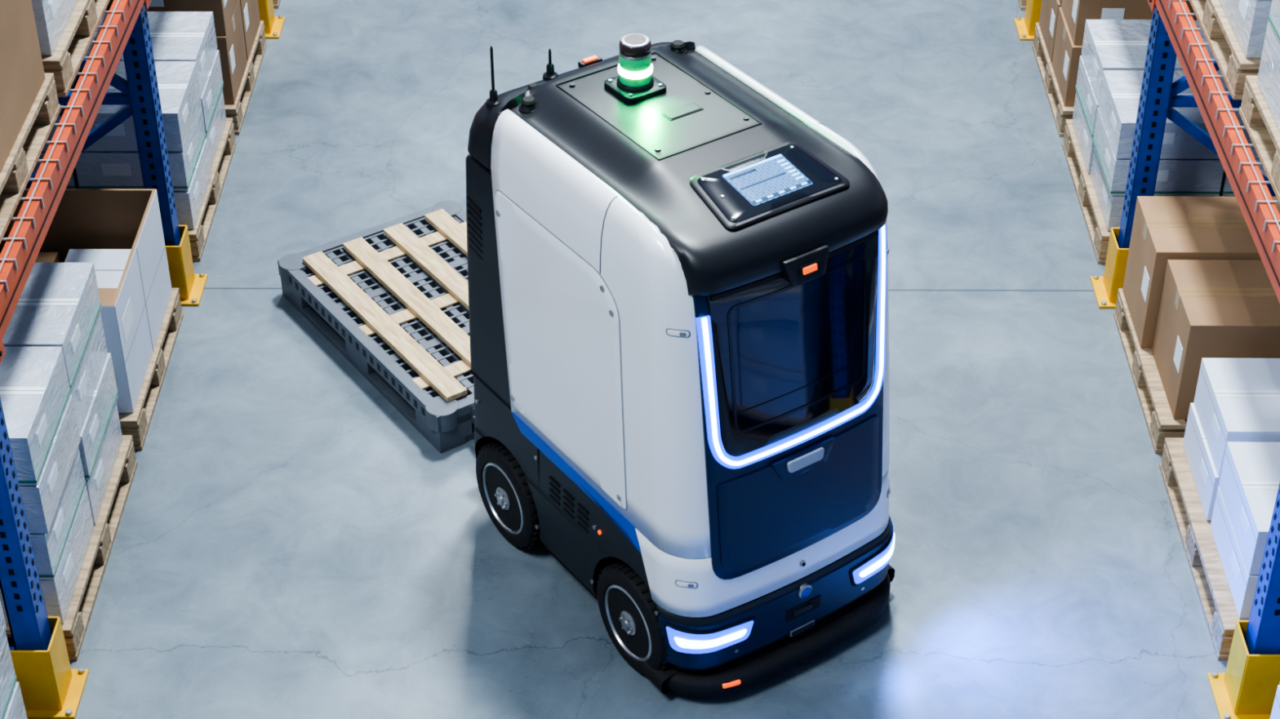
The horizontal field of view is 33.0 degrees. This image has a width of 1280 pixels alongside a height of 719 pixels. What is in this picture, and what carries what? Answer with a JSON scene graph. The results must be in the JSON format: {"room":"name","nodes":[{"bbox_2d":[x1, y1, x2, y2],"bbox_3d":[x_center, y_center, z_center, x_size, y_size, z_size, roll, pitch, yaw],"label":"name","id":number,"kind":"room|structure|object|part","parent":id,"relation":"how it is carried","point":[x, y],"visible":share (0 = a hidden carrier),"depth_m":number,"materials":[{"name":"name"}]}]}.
{"room":"warehouse aisle","nodes":[
{"label":"warehouse aisle","id":0,"kind":"room"},
{"bbox_2d":[6,0,1227,718],"bbox_3d":[0.062,-3.573,13.462,28.000,0.001,34.000,0,36,0],"label":"floor","id":1,"kind":"structure","parent":0,"point":[288,544],"depth_m":8.03,"materials":[{"name":"concrete"}]},
{"bbox_2d":[4,435,137,660],"bbox_3d":[-2.357,0.635,7.534,1.000,0.137,1.045,0,36,0],"label":"wooden pallet","id":2,"kind":"object","parent":1,"relation":"on","point":[74,627],"visible":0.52,"depth_m":7.48,"materials":[{"name":"brown wood"}]},
{"bbox_2d":[0,262,122,623],"bbox_3d":[-2.338,0.263,7.265,0.928,0.776,0.995,0,36,0],"label":"cartons","id":3,"kind":"object","parent":2,"relation":"on","point":[59,393],"visible":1,"depth_m":7.12,"materials":[{"name":"white cardboard"}]},
{"bbox_2d":[0,0,284,718],"bbox_3d":[-2.374,-1.985,7.688,1.150,4.200,9.580,0,36,0],"label":"rack","id":4,"kind":"object","parent":1,"relation":"on","point":[50,689],"visible":0.87,"depth_m":6.96,"materials":[{"name":"metal"}]},
{"bbox_2d":[0,0,45,173],"bbox_3d":[-2.375,-0.947,6.413,0.898,0.752,0.922,0,36,0],"label":"cardboard box","id":5,"kind":"object","parent":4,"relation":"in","point":[22,74],"visible":1,"depth_m":6.68,"materials":[{"name":"beige cardboard"}]},
{"bbox_2d":[0,73,61,243],"bbox_3d":[-2.407,-0.590,6.679,1.000,0.137,0.997,0,36,0],"label":"wooden pallet","id":6,"kind":"object","parent":4,"relation":"on","point":[18,168],"visible":0.73,"depth_m":6.76,"materials":[{"name":"brown wood"}]},
{"bbox_2d":[41,0,110,97],"bbox_3d":[-2.402,-1.198,7.519,1.000,0.137,0.926,0,36,0],"label":"wooden pallet","id":7,"kind":"object","parent":4,"relation":"on","point":[65,61],"visible":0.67,"depth_m":7.34,"materials":[{"name":"brown wood"}]},
{"bbox_2d":[31,0,78,55],"bbox_3d":[-2.383,-1.520,7.285,0.921,0.656,0.874,0,36,0],"label":"cartons","id":8,"kind":"object","parent":7,"relation":"on","point":[51,17],"visible":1,"depth_m":7.12,"materials":[{"name":"white cardboard"}]},
{"bbox_2d":[118,288,183,450],"bbox_3d":[-2.353,0.024,8.377,1.000,0.137,0.884,0,36,0],"label":"wooden pallet","id":9,"kind":"object","parent":1,"relation":"on","point":[136,424],"visible":0.28,"depth_m":8.32,"materials":[{"name":"brown wood"}]},
{"bbox_2d":[0,188,172,413],"bbox_3d":[-2.321,-0.233,8.202,0.893,0.482,0.802,0,36,0],"label":"carton","id":10,"kind":"object","parent":9,"relation":"on","point":[83,218],"visible":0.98,"depth_m":8.38,"materials":[{"name":"cardboard"}]},
{"bbox_2d":[0,252,59,262],"bbox_3d":[-2.466,-0.257,8.444,0.362,0.210,0.282,0,36,0],"label":"cardboard box","id":11,"kind":"object","parent":10,"relation":"in","point":[42,257],"visible":0.02,"depth_m":8.47,"materials":[{"name":"beige cardboard"}]},
{"bbox_2d":[64,248,131,288],"bbox_3d":[-2.071,-0.243,8.391,0.312,0.250,0.302,0,36,0],"label":"cardboard box","id":12,"kind":"object","parent":10,"relation":"in","point":[109,264],"visible":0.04,"depth_m":8.37,"materials":[{"name":"grey cardboard"}]},
{"bbox_2d":[97,288,117,303],"bbox_3d":[-2.083,-0.056,8.082,0.332,0.310,0.302,0,36,0],"label":"cardboard box","id":13,"kind":"object","parent":10,"relation":"in","point":[106,295],"visible":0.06,"depth_m":8.07,"materials":[{"name":"beige cardboard"}]},
{"bbox_2d":[187,118,236,261],"bbox_3d":[-2.346,-0.756,9.454,1.000,0.137,0.985,0,36,0],"label":"wooden pallet","id":14,"kind":"object","parent":1,"relation":"on","point":[198,236],"visible":0.17,"depth_m":9.41,"materials":[{"name":"brown wood"}]},
{"bbox_2d":[31,11,226,229],"bbox_3d":[-2.325,-1.036,9.251,0.930,0.550,0.916,0,36,0],"label":"cartons","id":15,"kind":"object","parent":14,"relation":"on","point":[186,55],"visible":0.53,"depth_m":9.00,"materials":[{"name":"white cardboard"}]},
{"bbox_2d":[224,20,266,134],"bbox_3d":[-2.341,-1.348,10.272,1.000,0.137,0.886,0,36,0],"label":"wooden pallet","id":16,"kind":"object","parent":1,"relation":"on","point":[237,111],"visible":0.18,"depth_m":10.22,"materials":[{"name":"brown wood"}]},
{"bbox_2d":[216,0,247,104],"bbox_3d":[-2.087,-1.425,9.967,0.462,0.344,0.402,0,36,0],"label":"cardboard box","id":17,"kind":"object","parent":16,"relation":"on","point":[231,47],"visible":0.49,"depth_m":9.89,"materials":[{"name":"beige cardboard"}]},
{"bbox_2d":[146,0,238,35],"bbox_3d":[-2.097,-1.697,9.777,0.482,0.320,0.392,0,36,0],"label":"cardboard box","id":18,"kind":"object","parent":17,"relation":"on","point":[223,11],"visible":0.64,"depth_m":9.64,"materials":[{"name":"beige cardboard"}]},
{"bbox_2d":[240,0,260,61],"bbox_3d":[-2.085,-1.671,10.307,0.462,0.344,0.402,0,36,0],"label":"cardboard box","id":19,"kind":"object","parent":16,"relation":"on","point":[250,11],"visible":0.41,"depth_m":10.30,"materials":[{"name":"beige cardboard"}]},
{"bbox_3d":[-2.562,-1.426,9.969,0.453,0.344,0.402,0,36,0],"label":"cardboard box","id":20,"kind":"object","parent":16,"relation":"on","visible":0},
{"bbox_2d":[105,0,113,10],"bbox_3d":[-2.571,-1.848,9.985,0.432,0.320,0.722,0,36,0],"label":"cardboard box","id":21,"kind":"object","parent":20,"relation":"on","point":[110,2],"visible":0.02,"depth_m":9.72,"materials":[{"name":"beige cardboard"}]},
{"bbox_2d":[272,0,280,8],"bbox_3d":[-2.335,-2.122,11.341,1.000,0.137,0.966,0,36,0],"label":"wooden pallet","id":22,"kind":"object","parent":1,"relation":"on","point":[276,2],"visible":0.14,"depth_m":10.98,"materials":[{"name":"brown wood"}]},
{"bbox_2d":[277,200,474,453],"bbox_3d":[-0.772,-0.173,8.598,0.844,0.197,1.304,-22,41,-27],"label":"pallet","id":23,"kind":"object","parent":1,"relation":"on","point":[391,297],"visible":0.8,"depth_m":8.53,"materials":[{"name":"grey plastic"}]},
{"bbox_2d":[465,33,894,696],"bbox_3d":[0.074,-0.143,7.114,0.976,1.899,1.683,-22,41,-27],"label":"robot","id":24,"kind":"object","parent":1,"relation":"on","point":[677,271],"visible":1,"depth_m":6.65,"materials":[{"name":"grey plastic"}]},
{"bbox_3d":[-0.227,0.033,6.808,0.026,0.923,0.827,-22,41,-27],"label":"panel","id":25,"kind":"part","parent":24,"relation":"part of","materials":[{"name":"white paint"}]},
{"bbox_3d":[0.475,0.132,6.597,0.704,1.070,0.152,-22,41,-27],"label":"black panel","id":26,"kind":"part","parent":24,"relation":"part of","materials":[{"name":"blue"}]},
{"bbox_2d":[695,223,886,469],"bbox_3d":[0.473,-0.027,6.489,0.710,0.628,0.110,-22,41,-27],"label":"diffuser","id":27,"kind":"object","parent":24,"relation":"attached to","point":[788,359],"depth_m":6.46,"materials":[{"name":"white"}]},
{"bbox_3d":[0.475,-0.068,6.452,0.620,0.494,0.076,-22,41,-27],"label":"window frame","id":28,"kind":"part","parent":24,"relation":"part of","materials":[{"name":"clear glass"}]},
{"bbox_3d":[0.505,0.426,6.756,0.629,0.357,0.056,-22,41,-27],"label":"plate","id":29,"kind":"part","parent":24,"relation":"part of","materials":[{"name":"blue plastic"}]},
{"bbox_2d":[1017,0,1026,9],"bbox_3d":[2.435,-2.108,11.323,1.000,0.137,0.964,0,36,0],"label":"wooden pallet","id":30,"kind":"object","parent":1,"relation":"on","point":[1022,3],"visible":0.15,"depth_m":10.97,"materials":[{"name":"brown wood"}]},
{"bbox_2d":[1031,22,1074,137],"bbox_3d":[2.429,-1.334,10.253,1.000,0.137,0.886,0,36,0],"label":"wooden pallet","id":31,"kind":"object","parent":1,"relation":"on","point":[1060,113],"visible":0.21,"depth_m":10.21,"materials":[{"name":"brown wood"}]},
{"bbox_2d":[1039,0,1061,62],"bbox_3d":[2.175,-1.643,10.303,0.462,0.304,0.402,0,36,0],"label":"cardboard box","id":32,"kind":"object","parent":31,"relation":"on","point":[1049,11],"visible":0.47,"depth_m":10.27,"materials":[{"name":"beige cardboard"}]},
{"bbox_2d":[1051,6,1082,106],"bbox_3d":[2.172,-1.397,9.962,0.462,0.304,0.402,0,36,0],"label":"cardboard box","id":33,"kind":"object","parent":31,"relation":"on","point":[1066,55],"visible":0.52,"depth_m":9.88,"materials":[{"name":"beige cardboard"}]},
{"bbox_2d":[1061,0,1152,44],"bbox_3d":[2.178,-1.631,9.805,0.452,0.260,0.382,0,36,0],"label":"cardboard box","id":34,"kind":"object","parent":33,"relation":"on","point":[1076,12],"visible":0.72,"depth_m":9.64,"materials":[{"name":"beige cardboard"}]},
{"bbox_3d":[2.647,-1.395,9.960,0.453,0.304,0.402,0,36,0],"label":"cardboard box","id":35,"kind":"object","parent":31,"relation":"on","visible":0},
{"bbox_2d":[1185,0,1197,20],"bbox_3d":[2.632,-1.630,9.803,0.422,0.260,0.382,0,36,0],"label":"cardboard box","id":36,"kind":"object","parent":35,"relation":"on","point":[1188,2],"visible":0.02,"depth_m":9.62,"materials":[{"name":"beige cardboard"}]},
{"bbox_2d":[1062,119,1110,263],"bbox_3d":[2.424,-0.742,9.436,1.000,0.137,0.988,0,36,0],"label":"wooden pallet","id":37,"kind":"object","parent":1,"relation":"on","point":[1099,234],"visible":0.24,"depth_m":9.38,"materials":[{"name":"brown wood"}]},
{"bbox_2d":[1071,19,1273,231],"bbox_3d":[2.403,-1.010,9.242,0.925,0.520,0.914,0,36,0],"label":"cartons","id":38,"kind":"object","parent":37,"relation":"on","point":[1112,60],"visible":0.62,"depth_m":9.00,"materials":[{"name":"white cardboard"}]},
{"bbox_2d":[1013,0,1279,718],"bbox_3d":[2.445,-1.972,7.669,1.150,4.200,9.580,0,36,0],"label":"rack","id":39,"kind":"object","parent":1,"relation":"on","point":[1247,687],"visible":0.91,"depth_m":7.21,"materials":[{"name":"blue metal"}]},
{"bbox_2d":[1189,0,1261,99],"bbox_3d":[2.467,-1.183,7.498,1.000,0.137,0.926,0,36,0],"label":"wooden pallet","id":40,"kind":"object","parent":39,"relation":"on","point":[1233,64],"visible":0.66,"depth_m":7.33,"materials":[{"name":"brown wood"}]},
{"bbox_2d":[1218,0,1271,57],"bbox_3d":[2.447,-1.505,7.264,0.920,0.656,0.876,0,36,0],"label":"cartons","id":41,"kind":"object","parent":40,"relation":"on","point":[1248,20],"visible":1,"depth_m":7.09,"materials":[{"name":"white"}]},
{"bbox_2d":[1238,75,1279,204],"bbox_3d":[2.462,-0.576,6.659,1.000,0.137,0.993,0,36,0],"label":"wooden pallet","id":42,"kind":"object","parent":39,"relation":"on","point":[1259,122],"visible":0.73,"depth_m":6.89,"materials":[{"name":"brown wood"}]},
{"bbox_2d":[1256,0,1279,130],"bbox_3d":[2.428,-0.894,6.420,0.892,0.656,0.912,0,36,0],"label":"cartons","id":43,"kind":"object","parent":42,"relation":"on","point":[1268,74],"visible":1,"depth_m":6.80,"materials":[{"name":"white cardboard"}]},
{"bbox_2d":[1113,288,1186,453],"bbox_3d":[2.417,0.032,8.366,1.000,0.137,0.906,0,36,0],"label":"wooden pallet","id":44,"kind":"object","parent":1,"relation":"on","point":[1161,424],"visible":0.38,"depth_m":8.25,"materials":[{"name":"brown wood"}]},
{"bbox_2d":[1122,195,1279,348],"bbox_3d":[2.398,-0.339,8.381,0.932,0.444,0.402,0,36,0],"label":"cardboard box","id":45,"kind":"object","parent":44,"relation":"on","point":[1165,228],"visible":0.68,"depth_m":8.27,"materials":[{"name":"beige cardboard"}]},
{"bbox_2d":[1151,259,1279,419],"bbox_3d":[2.416,-0.075,8.035,0.892,0.424,0.432,0,36,0],"label":"cardboard box","id":46,"kind":"object","parent":44,"relation":"on","point":[1209,308],"visible":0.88,"depth_m":7.89,"materials":[{"name":"beige cardboard"}]},
{"bbox_2d":[1159,437,1248,660],"bbox_3d":[2.413,0.641,7.525,1.000,0.137,1.023,0,36,0],"label":"wooden pallet","id":47,"kind":"object","parent":1,"relation":"on","point":[1217,603],"visible":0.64,"depth_m":7.47,"materials":[{"name":"brown wood"}]},
{"bbox_2d":[1182,358,1279,520],"bbox_3d":[2.413,0.277,7.570,0.888,0.396,0.429,0,36,0],"label":"cartons","id":48,"kind":"object","parent":47,"relation":"on","point":[1237,400],"visible":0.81,"depth_m":7.50,"materials":[{"name":"white"}]},
{"bbox_2d":[1209,442,1279,618],"bbox_3d":[2.413,0.567,7.186,0.885,0.376,0.474,0,36,0],"label":"cartons","id":49,"kind":"object","parent":47,"relation":"on","point":[1249,482],"visible":0.91,"depth_m":7.14,"materials":[{"name":"white cardboard"}]},
{"bbox_3d":[-2.366,1.701,6.060,1.000,0.137,1.807,0,36,0],"label":"wooden pallet","id":50,"kind":"object","parent":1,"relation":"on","visible":0},
{"bbox_2d":[0,600,27,718],"bbox_3d":[-2.346,1.381,5.823,0.929,0.656,1.691,0,36,0],"label":"cartons","id":51,"kind":"object","parent":50,"relation":"on","point":[11,703],"visible":1,"depth_m":6.47,"materials":[{"name":"white"}]},
{"bbox_3d":[2.404,1.714,6.042,1.000,0.137,1.806,0,36,0],"label":"wooden pallet","id":52,"kind":"object","parent":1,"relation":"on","visible":0},
{"bbox_2d":[1270,684,1279,718],"bbox_3d":[2.382,1.392,5.808,0.929,0.656,1.696,0,36,0],"label":"cartons","id":53,"kind":"object","parent":52,"relation":"on","point":[1275,714],"visible":1,"depth_m":6.57,"materials":[{"name":"white"}]}
]}

